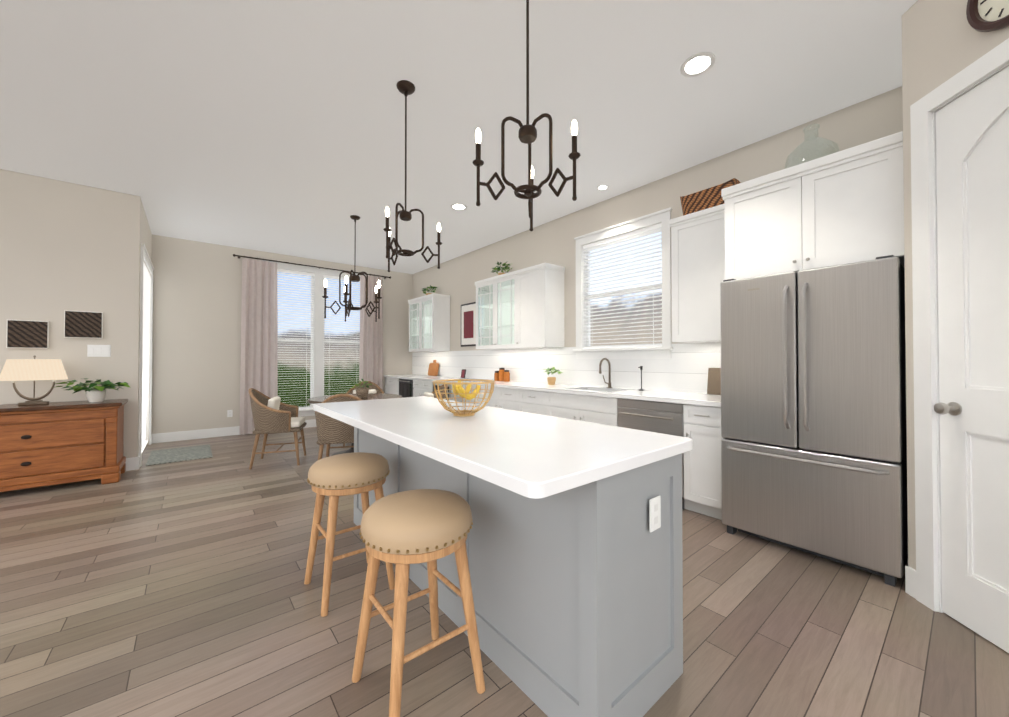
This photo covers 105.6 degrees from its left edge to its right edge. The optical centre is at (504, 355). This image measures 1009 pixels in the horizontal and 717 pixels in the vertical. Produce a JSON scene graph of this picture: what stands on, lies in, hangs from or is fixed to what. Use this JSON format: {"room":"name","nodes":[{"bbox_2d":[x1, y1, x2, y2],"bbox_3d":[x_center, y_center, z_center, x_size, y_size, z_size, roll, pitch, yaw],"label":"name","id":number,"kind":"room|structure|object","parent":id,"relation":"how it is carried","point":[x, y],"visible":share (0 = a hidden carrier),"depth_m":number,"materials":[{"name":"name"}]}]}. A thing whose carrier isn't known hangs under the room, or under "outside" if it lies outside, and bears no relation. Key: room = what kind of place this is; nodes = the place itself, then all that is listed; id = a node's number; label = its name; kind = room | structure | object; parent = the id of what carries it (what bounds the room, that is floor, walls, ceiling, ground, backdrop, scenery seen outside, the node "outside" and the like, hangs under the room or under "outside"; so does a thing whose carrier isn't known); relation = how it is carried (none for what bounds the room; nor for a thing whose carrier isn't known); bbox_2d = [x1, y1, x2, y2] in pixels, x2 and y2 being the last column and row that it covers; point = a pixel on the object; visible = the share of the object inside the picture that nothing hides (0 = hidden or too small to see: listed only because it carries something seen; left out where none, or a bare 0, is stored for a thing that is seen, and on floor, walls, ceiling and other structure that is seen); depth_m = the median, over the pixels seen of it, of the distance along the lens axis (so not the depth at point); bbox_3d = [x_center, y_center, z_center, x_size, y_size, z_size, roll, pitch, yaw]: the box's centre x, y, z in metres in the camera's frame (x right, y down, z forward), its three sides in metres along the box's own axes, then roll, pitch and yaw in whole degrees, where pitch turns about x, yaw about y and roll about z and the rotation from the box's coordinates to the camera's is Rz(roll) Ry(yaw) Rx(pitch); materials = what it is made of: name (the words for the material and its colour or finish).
{"room":"kitchen","nodes":[
{"label":"kitchen","id":0,"kind":"room"},
{"bbox_2d":[0,169,140,457],"bbox_3d":[-5.456,-0.272,3.302,3.340,3.080,0.120,1,-1,-39],"label":"wall","id":1,"kind":"structure","parent":0,"point":[68,246],"depth_m":4.00,"materials":[{"name":"paint"}]},
{"bbox_2d":[6,320,48,347],"bbox_3d":[-4.728,-0.208,3.799,0.265,0.275,0.030,1,-1,-39],"label":"picture","id":2,"kind":"object","parent":1,"relation":"attached to","point":[26,334],"visible":0.96,"depth_m":3.79},
{"bbox_2d":[64,310,102,338],"bbox_3d":[-4.438,-0.323,4.038,0.275,0.280,0.030,1,-1,-39],"label":"picture","id":3,"kind":"object","parent":1,"relation":"attached to","point":[81,324],"visible":1,"depth_m":4.03},
{"bbox_2d":[87,345,110,356],"bbox_3d":[-4.359,-0.049,4.113,0.174,0.130,0.010,1,-1,-39],"label":"switch plate","id":4,"kind":"object","parent":1,"relation":"attached to","point":[98,350],"visible":1,"depth_m":4.11,"materials":[{"name":"white plastic"}]},
{"bbox_2d":[125,455,139,470],"bbox_3d":[-5.408,1.198,3.238,3.355,0.140,0.015,1,-1,-39],"label":"baseboard","id":5,"kind":"structure","parent":1,"relation":"attached to","point":[132,463],"depth_m":4.27,"materials":[{"name":"white wood"}]},
{"bbox_2d":[141,201,151,444],"bbox_3d":[-4.750,-0.252,4.980,0.120,3.080,1.580,1,-1,-39],"label":"wall","id":6,"kind":"structure","parent":0,"point":[146,236],"depth_m":5.20,"materials":[{"name":"paint"}]},
{"bbox_2d":[138,243,153,466],"bbox_3d":[-4.714,0.001,4.994,0.105,2.575,1.584,1,-1,-39],"label":"door frame","id":7,"kind":"structure","parent":6,"relation":"attached to","point":[145,258],"depth_m":4.48,"materials":[{"name":"white wood"}]},
{"bbox_2d":[142,263,150,451],"bbox_3d":[-4.720,0.038,4.989,0.062,2.397,1.352,1,-1,-39],"label":"window","id":8,"kind":"object","parent":6,"relation":"attached to","point":[146,324],"visible":0.67,"depth_m":5.08,"materials":[{"name":"white"}]},
{"bbox_2d":[152,235,412,433],"bbox_3d":[-3.634,-0.229,6.995,4.400,3.080,0.120,1,-1,-39],"label":"wall","id":9,"kind":"structure","parent":0,"point":[196,343],"depth_m":6.03,"materials":[{"name":"paint"}]},
{"bbox_2d":[227,410,232,416],"bbox_3d":[-4.462,0.945,6.217,0.070,0.115,0.008,1,-1,-39],"label":"electrical outlet","id":10,"kind":"object","parent":9,"relation":"attached to","point":[229,413],"visible":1,"depth_m":6.21,"materials":[{"name":"white plastic"}]},
{"bbox_2d":[151,419,316,443],"bbox_3d":[-3.827,1.238,6.732,3.550,0.140,0.015,1,-1,-39],"label":"baseboard","id":11,"kind":"structure","parent":9,"relation":"attached to","point":[225,431],"depth_m":5.95,"materials":[{"name":"white wood"}]},
{"bbox_2d":[233,254,390,278],"bbox_3d":[-3.385,-1.608,7.054,2.664,0.044,0.124,1,-1,-39],"label":"curtain rod","id":12,"kind":"object","parent":9,"relation":"attached to","point":[239,257],"visible":0.98,"depth_m":6.81,"materials":[{"name":"brown metal"}]},
{"bbox_2d":[239,256,277,434],"bbox_3d":[-4.094,-0.173,6.403,0.540,2.931,0.091,1,-1,-39],"label":"curtain","id":13,"kind":"object","parent":12,"relation":"hanging from","point":[259,343],"visible":0.77,"depth_m":6.39,"materials":[{"name":"pink fabric"}]},
{"bbox_2d":[359,273,382,389],"bbox_3d":[-2.632,-0.159,7.602,0.480,2.931,0.091,1,-1,-39],"label":"curtain","id":14,"kind":"object","parent":12,"relation":"hanging from","point":[371,353],"visible":0.62,"depth_m":7.59,"materials":[{"name":"pink fabric"}]},
{"bbox_2d":[262,260,369,416],"bbox_3d":[-3.458,-0.260,7.104,1.870,2.725,0.175,1,-1,-39],"label":"window","id":15,"kind":"structure","parent":9,"relation":"in","point":[317,364],"depth_m":7.06,"materials":[{"name":"white wood"}]},
{"bbox_2d":[277,269,359,409],"bbox_3d":[-3.458,-0.263,7.103,1.642,2.486,0.056,1,-1,-39],"label":"window blind","id":16,"kind":"object","parent":15,"relation":"attached to","point":[310,274],"visible":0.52,"depth_m":7.00,"materials":[{"name":"white plastic"}]},
{"bbox_2d":[422,285,436,294],"bbox_3d":[-1.432,-1.216,7.326,0.281,0.220,0.457,1,-1,-39],"label":"plant","id":17,"kind":"object","parent":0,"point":[427,288],"visible":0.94,"depth_m":7.29,"materials":[{"name":"green plant"}]},
{"bbox_2d":[0,0,917,273],"bbox_3d":[-1.995,-1.861,2.460,8.000,0.080,9.600,1,-1,-39],"label":"ceiling","id":18,"kind":"structure","parent":0,"point":[274,126],"depth_m":2.72,"materials":[{"name":"white paint"}]},
{"bbox_2d":[322,270,381,321],"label":"dining chandelier","id":19,"kind":"object","parent":18,"relation":"hanging from","point":[353,277],"depth_m":4.87,"materials":[{"name":"brown metal"}]},
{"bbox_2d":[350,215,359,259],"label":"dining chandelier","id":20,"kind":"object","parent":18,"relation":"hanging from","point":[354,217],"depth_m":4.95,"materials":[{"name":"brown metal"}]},
{"bbox_2d":[383,80,441,271],"bbox_3d":[-0.687,-1.207,2.627,0.432,1.224,0.400,1,-1,-39],"label":"chandelier","id":21,"kind":"object","parent":18,"relation":"hanging from","point":[406,88],"visible":1,"depth_m":2.58,"materials":[{"name":"brown metal"}]},
{"bbox_2d":[450,203,466,210],"bbox_3d":[-0.552,-1.793,4.626,0.204,0.007,0.204,1,-1,-39],"label":"recessed light","id":22,"kind":"object","parent":18,"relation":"in","point":[458,206],"visible":1,"depth_m":4.61,"materials":[{"name":"white"}]},
{"bbox_2d":[473,0,580,230],"bbox_3d":[0.102,-1.219,1.607,0.424,1.224,0.416,1,-1,-39],"label":"chandelier","id":23,"kind":"object","parent":18,"relation":"hanging from","point":[527,133],"visible":1,"depth_m":1.59,"materials":[{"name":"brown metal"}]},
{"bbox_2d":[597,185,607,189],"bbox_3d":[1.052,-1.799,4.105,0.122,0.007,0.122,1,-1,-39],"label":"recessed light","id":24,"kind":"object","parent":18,"relation":"in","point":[603,187],"visible":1,"depth_m":4.10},
{"bbox_2d":[680,52,715,76],"bbox_3d":[1.211,-1.819,2.398,0.204,0.007,0.204,1,-1,-39],"label":"recessed light","id":25,"kind":"object","parent":18,"relation":"in","point":[697,64],"visible":1,"depth_m":2.39,"materials":[{"name":"white"}]},
{"bbox_2d":[0,427,1008,716],"bbox_3d":[-1.995,1.288,2.423,8.000,0.060,9.600,1,-1,-39],"label":"floor","id":26,"kind":"structure","parent":0,"point":[174,589],"depth_m":1.78,"materials":[{"name":"brown wood"}]},
{"bbox_2d":[0,399,127,491],"bbox_3d":[-4.482,0.872,3.648,1.230,0.800,0.510,1,-1,-39],"label":"dresser","id":27,"kind":"object","parent":26,"relation":"on","point":[52,443],"visible":0.98,"depth_m":3.60,"materials":[{"name":"brown wood"}]},
{"bbox_2d":[0,355,67,405],"bbox_3d":[-4.503,0.236,3.664,0.430,0.471,0.210,1,-1,-39],"label":"lamp","id":28,"kind":"object","parent":27,"relation":"on","point":[15,370],"visible":1,"depth_m":3.62,"materials":[{"name":"beige fabric"}]},
{"bbox_2d":[53,378,130,401],"bbox_3d":[-4.188,0.353,3.901,0.559,0.243,0.383,1,-1,-39],"label":"potted plant","id":29,"kind":"object","parent":27,"relation":"on","point":[97,394],"visible":1,"depth_m":3.87,"materials":[{"name":"plant"}]},
{"bbox_2d":[145,444,212,465],"bbox_3d":[-4.208,1.283,4.980,0.620,0.008,0.920,1,-1,-39],"label":"rug","id":30,"kind":"object","parent":26,"relation":"on","point":[164,456],"visible":1,"depth_m":4.93,"materials":[{"name":"grey fabric"}]},
{"bbox_2d":[248,388,306,468],"bbox_3d":[-2.711,0.836,4.618,0.648,0.900,0.652,1,-1,-39],"label":"chair","id":31,"kind":"object","parent":26,"relation":"on","point":[273,415],"visible":1,"depth_m":4.41,"materials":[{"name":"wicker"}]},
{"bbox_2d":[315,394,361,459],"bbox_3d":[-1.677,0.830,4.065,0.675,0.900,0.672,1,-1,-39],"label":"chair","id":32,"kind":"object","parent":26,"relation":"on","point":[330,430],"visible":0.4,"depth_m":3.81,"materials":[{"name":"wicker"}]},
{"bbox_2d":[304,452,394,616],"bbox_3d":[-0.845,0.906,2.090,0.419,0.702,0.418,1,-1,-39],"label":"stool","id":33,"kind":"object","parent":26,"relation":"on","point":[335,477],"visible":0.92,"depth_m":1.96,"materials":[{"name":"brown wood"}]},
{"bbox_2d":[308,393,402,455],"bbox_3d":[-1.892,0.912,4.905,1.130,0.750,1.130,1,-1,-39],"label":"dining table","id":34,"kind":"object","parent":26,"relation":"on","point":[321,399],"visible":0.21,"depth_m":4.87,"materials":[{"name":"wood"}]},
{"bbox_2d":[350,379,371,397],"bbox_3d":[-1.826,0.415,4.888,0.282,0.242,0.229,1,-1,-39],"label":"potted plant","id":35,"kind":"object","parent":34,"relation":"on","point":[362,392],"visible":1,"depth_m":4.86,"materials":[{"name":"plant"}]},
{"bbox_2d":[343,381,383,445],"bbox_3d":[-2.107,0.850,5.746,0.675,0.900,0.672,1,-1,-39],"label":"chair","id":36,"kind":"object","parent":26,"relation":"on","point":[374,388],"visible":0.15,"depth_m":5.99,"materials":[{"name":"wicker"}]},
{"bbox_2d":[385,379,395,393],"bbox_3d":[-2.005,0.883,7.780,0.621,0.875,0.692,1,-1,-39],"label":"base cabinet","id":37,"kind":"object","parent":26,"relation":"on","point":[390,387],"depth_m":7.64,"materials":[{"name":"white wood"}]},
{"bbox_2d":[396,379,411,397],"bbox_3d":[-1.596,0.877,7.282,0.621,0.875,0.713,1,-1,-39],"label":"wine cooler","id":38,"kind":"object","parent":26,"relation":"on","point":[403,386],"depth_m":7.12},
{"bbox_2d":[352,489,484,716],"bbox_3d":[-0.329,0.898,1.453,0.419,0.702,0.418,1,-1,-39],"label":"stool","id":39,"kind":"object","parent":26,"relation":"on","point":[403,530],"visible":1,"depth_m":1.35,"materials":[{"name":"beige leather"}]},
{"bbox_2d":[412,379,427,396],"bbox_3d":[-1.184,0.871,6.779,0.621,0.875,0.703,1,-1,-39],"label":"base cabinet","id":40,"kind":"object","parent":26,"relation":"on","point":[419,387],"depth_m":6.68,"materials":[{"name":"white wood"}]},
{"bbox_2d":[424,384,447,399],"bbox_3d":[-1.098,0.844,5.266,0.630,0.900,0.625,1,-1,-39],"label":"base cabinet","id":41,"kind":"object","parent":26,"relation":"on","point":[433,394],"visible":0.15,"depth_m":5.31,"materials":[{"name":"wood"}]},
{"bbox_2d":[428,383,447,399],"bbox_3d":[-0.772,0.865,6.277,0.621,0.875,0.713,1,-1,-39],"label":"base cabinet","id":42,"kind":"object","parent":26,"relation":"on","point":[430,385],"depth_m":6.31,"materials":[{"name":"white wood"}]},
{"bbox_2d":[448,384,475,403],"bbox_3d":[-0.311,0.859,5.714,0.621,0.875,0.858,1,-1,-39],"label":"base cabinet","id":43,"kind":"object","parent":26,"relation":"on","point":[451,396],"depth_m":5.70,"materials":[{"name":"white wood"}]},
{"bbox_2d":[476,387,515,410],"bbox_3d":[0.155,0.852,5.147,0.621,0.875,0.837,1,-1,-39],"label":"base cabinet","id":44,"kind":"object","parent":26,"relation":"on","point":[502,397],"depth_m":4.92,"materials":[{"name":"white wood"}]},
{"bbox_2d":[354,428,683,716],"bbox_3d":[-0.217,0.818,2.206,0.550,0.876,2.244,1,-1,-39],"label":"kitchen island","id":45,"kind":"object","parent":26,"relation":"on","point":[576,570],"depth_m":1.37,"materials":[{"name":"grey wood"}]},
{"bbox_2d":[313,396,692,503],"bbox_3d":[-0.308,0.361,2.136,0.890,0.036,2.300,1,-1,-39],"label":"island countertop","id":46,"kind":"structure","parent":45,"relation":"on","point":[534,457],"depth_m":1.48,"materials":[{"name":"white stone"}]},
{"bbox_2d":[433,379,494,416],"bbox_3d":[-0.230,0.242,2.176,0.356,0.195,0.356,1,-1,-39],"label":"fruit bowl","id":47,"kind":"object","parent":46,"relation":"on","point":[458,389],"visible":1,"depth_m":2.12,"materials":[{"name":"gold metal"}]},
{"bbox_2d":[649,495,660,531],"bbox_3d":[0.541,0.569,1.373,0.070,0.115,0.008,1,-1,-39],"label":"outlet","id":48,"kind":"object","parent":45,"relation":"attached to","point":[654,513],"visible":0.94,"depth_m":1.37,"materials":[{"name":"white plastic"}]},
{"bbox_2d":[516,387,595,416],"bbox_3d":[0.599,0.846,4.605,0.621,0.875,0.677,1,-1,-39],"label":"base cabinet","id":49,"kind":"object","parent":26,"relation":"on","point":[547,403],"depth_m":4.36,"materials":[{"name":"white wood"}]},
{"bbox_2d":[384,375,583,390],"bbox_3d":[-0.713,0.407,6.195,0.641,0.040,4.791,1,-1,-39],"label":"countertop","id":50,"kind":"structure","parent":49,"relation":"on","point":[515,386],"depth_m":4.95,"materials":[{"name":"white stone"}]},
{"bbox_2d":[428,360,438,375],"bbox_3d":[-1.378,0.243,7.443,0.076,0.312,0.360,1,-1,-39],"label":"cutting board","id":51,"kind":"object","parent":50,"relation":"on","point":[433,369],"visible":0.92,"depth_m":7.42,"materials":[{"name":"brown wood"}]},
{"bbox_2d":[461,369,465,377],"bbox_3d":[-0.683,0.311,6.460,0.070,0.150,0.110,1,-1,-39],"label":"stand","id":52,"kind":"object","parent":50,"relation":"on","point":[463,372],"visible":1,"depth_m":6.43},
{"bbox_2d":[496,368,504,380],"bbox_3d":[-0.037,0.279,5.631,0.094,0.200,0.094,-1,-1,39],"label":"canister set","id":53,"kind":"object","parent":50,"relation":"on","point":[498,378],"depth_m":5.61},
{"bbox_2d":[501,369,509,381],"bbox_3d":[0.032,0.293,5.546,0.088,0.170,0.088,-1,-1,39],"label":"canister set","id":54,"kind":"object","parent":50,"relation":"on","point":[502,374],"depth_m":5.52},
{"bbox_2d":[544,367,562,384],"bbox_3d":[0.598,0.255,4.805,0.261,0.230,0.265,1,-1,-39],"label":"potted plant","id":55,"kind":"object","parent":50,"relation":"on","point":[551,380],"visible":1,"depth_m":4.79,"materials":[{"name":"green plant"}]},
{"bbox_2d":[599,358,611,387],"bbox_3d":[1.092,0.195,4.226,0.211,0.336,0.109,1,-1,-39],"label":"faucet","id":56,"kind":"object","parent":49,"relation":"on","point":[600,371],"visible":1,"depth_m":4.24,"materials":[{"name":"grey metal"}]},
{"bbox_2d":[556,411,599,423],"bbox_3d":[1.006,0.948,4.112,0.615,0.660,0.600,1,-1,-39],"label":"base cabinet","id":57,"kind":"object","parent":26,"relation":"on","point":[574,415],"depth_m":3.93,"materials":[{"name":"white wood"}]},
{"bbox_2d":[600,399,679,435],"bbox_3d":[1.456,0.834,3.560,0.621,0.875,0.826,1,-1,-39],"label":"dishwasher","id":58,"kind":"object","parent":26,"relation":"on","point":[664,418],"depth_m":3.37,"materials":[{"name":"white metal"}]},
{"bbox_2d":[680,403,723,519],"bbox_3d":[1.782,0.829,3.163,0.621,0.875,0.317,1,-1,-39],"label":"base cabinet","id":59,"kind":"object","parent":26,"relation":"on","point":[701,466],"depth_m":2.99,"materials":[{"name":"white wood"}]},
{"bbox_2d":[600,391,720,406],"bbox_3d":[1.530,0.375,3.459,0.641,0.040,1.085,1,-1,-39],"label":"countertop","id":60,"kind":"structure","parent":59,"relation":"on","point":[693,398],"depth_m":3.33,"materials":[{"name":"white stone"}]},
{"bbox_2d":[638,366,643,390],"bbox_3d":[1.399,0.235,3.926,0.080,0.250,0.060,1,-1,-39],"label":"soap pump","id":61,"kind":"object","parent":60,"relation":"on","point":[641,369],"visible":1,"depth_m":3.93,"materials":[{"name":"metal"}]},
{"bbox_2d":[707,368,720,394],"bbox_3d":[1.912,0.233,3.441,0.045,0.239,0.160,1,-1,-39],"label":"cutting board","id":62,"kind":"object","parent":60,"relation":"on","point":[714,382],"visible":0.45,"depth_m":3.45,"materials":[{"name":"wood"}]},
{"bbox_2d":[720,255,907,586],"bbox_3d":[2.088,0.359,2.604,0.791,1.802,0.900,1,-1,-39],"label":"fridge","id":63,"kind":"object","parent":26,"relation":"on","point":[813,419],"visible":1,"depth_m":2.31,"materials":[{"name":"silver metal"}]},
{"bbox_2d":[564,391,599,414],"bbox_3d":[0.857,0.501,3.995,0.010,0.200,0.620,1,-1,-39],"label":"sink","id":64,"kind":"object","parent":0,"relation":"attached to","point":[573,401],"depth_m":3.90,"materials":[{"name":"white ceramic"}]},
{"bbox_2d":[413,86,902,350],"bbox_3d":[0.500,-0.248,5.328,0.120,3.080,7.700,1,-1,-39],"label":"wall","id":65,"kind":"structure","parent":0,"point":[851,126],"depth_m":4.12,"materials":[{"name":"paint"}]},
{"bbox_2d":[461,302,475,346],"bbox_3d":[-0.603,-0.524,6.551,0.035,0.740,0.505,1,-1,-39],"label":"framed picture","id":66,"kind":"object","parent":65,"relation":"attached to","point":[468,324],"visible":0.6,"depth_m":6.54},
{"bbox_2d":[512,263,564,346],"bbox_3d":[0.450,-0.626,5.020,0.347,1.012,0.582,1,-1,-39],"label":"upper cabinet","id":67,"kind":"object","parent":65,"relation":"attached to","point":[537,290],"depth_m":4.85,"materials":[{"name":"white wood"}]},
{"bbox_2d":[492,261,512,274],"bbox_3d":[-0.048,-1.249,5.613,0.306,0.246,0.468,1,-1,-39],"label":"plant","id":68,"kind":"object","parent":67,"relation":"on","point":[498,268],"visible":0.94,"depth_m":5.57,"materials":[{"name":"green plant"}]},
{"bbox_2d":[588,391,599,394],"bbox_3d":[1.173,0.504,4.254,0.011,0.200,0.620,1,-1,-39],"label":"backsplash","id":69,"kind":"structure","parent":65,"relation":"attached to","point":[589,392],"depth_m":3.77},
{"bbox_2d":[573,207,672,358],"bbox_3d":[1.306,-0.713,4.307,0.175,1.505,1.250,1,-1,-39],"label":"window","id":70,"kind":"structure","parent":65,"relation":"in","point":[663,217],"depth_m":4.21,"materials":[{"name":"white wood"}]},
{"bbox_2d":[583,223,661,348],"bbox_3d":[1.306,-0.715,4.307,0.056,1.266,1.022,1,-1,-39],"label":"window blind","id":71,"kind":"object","parent":70,"relation":"attached to","point":[633,234],"visible":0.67,"depth_m":4.25,"materials":[{"name":"white plastic"}]},
{"bbox_2d":[669,205,720,342],"bbox_3d":[1.812,-0.685,3.360,0.347,1.092,0.536,1,-1,-39],"label":"upper cabinet","id":72,"kind":"object","parent":65,"relation":"attached to","point":[695,237],"depth_m":3.29,"materials":[{"name":"white wood"}]},
{"bbox_2d":[680,178,739,215],"bbox_3d":[1.805,-1.347,3.372,0.250,0.230,0.460,1,-1,-39],"label":"basket","id":73,"kind":"object","parent":72,"relation":"on","point":[702,200],"visible":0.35,"depth_m":3.29,"materials":[{"name":"wicker"}]},
{"bbox_2d":[720,131,904,282],"bbox_3d":[2.182,-0.901,2.698,0.617,0.695,0.938,1,-1,-39],"label":"upper cabinet","id":74,"kind":"object","parent":65,"relation":"attached to","point":[845,206],"depth_m":2.44,"materials":[{"name":"white wood"}]},
{"bbox_2d":[784,124,839,168],"bbox_3d":[2.197,-1.440,2.737,0.325,0.381,0.325,1,-1,-39],"label":"glass jug","id":75,"kind":"object","parent":74,"relation":"on","point":[815,150],"visible":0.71,"depth_m":2.71,"materials":[{"name":"glass"}]},
{"bbox_2d":[902,0,1008,569],"bbox_3d":[2.090,-0.299,0.965,0.120,3.080,2.150,0,-1,6],"label":"wall","id":76,"kind":"structure","parent":0,"point":[943,41],"depth_m":1.97,"materials":[{"name":"paint"}]},
{"bbox_2d":[910,38,1008,652],"bbox_3d":[2.110,-0.028,1.497,0.186,2.550,0.950,0,-1,6],"label":"door","id":77,"kind":"structure","parent":76,"relation":"attached to","point":[959,123],"depth_m":1.76,"materials":[{"name":"white wood"}]},
{"bbox_2d":[966,0,1008,31],"bbox_3d":[2.065,-1.537,1.539,0.036,0.364,0.364,0,-1,6],"label":"clock","id":78,"kind":"object","parent":76,"relation":"attached to","point":[987,15],"visible":1,"depth_m":1.64,"materials":[{"name":"brown wood"}]},
{"label":"outside","id":79,"kind":"structure","parent":0,"visible":0},
{"bbox_2d":[277,272,359,406],"bbox_3d":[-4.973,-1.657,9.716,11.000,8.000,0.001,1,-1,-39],"label":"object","id":80,"kind":"structure","parent":79,"point":[349,378],"depth_m":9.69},
{"bbox_2d":[590,232,661,345],"bbox_3d":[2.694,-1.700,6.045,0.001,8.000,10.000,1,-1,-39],"label":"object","id":81,"kind":"structure","parent":79,"point":[609,342],"depth_m":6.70,"materials":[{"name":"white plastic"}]}
]}

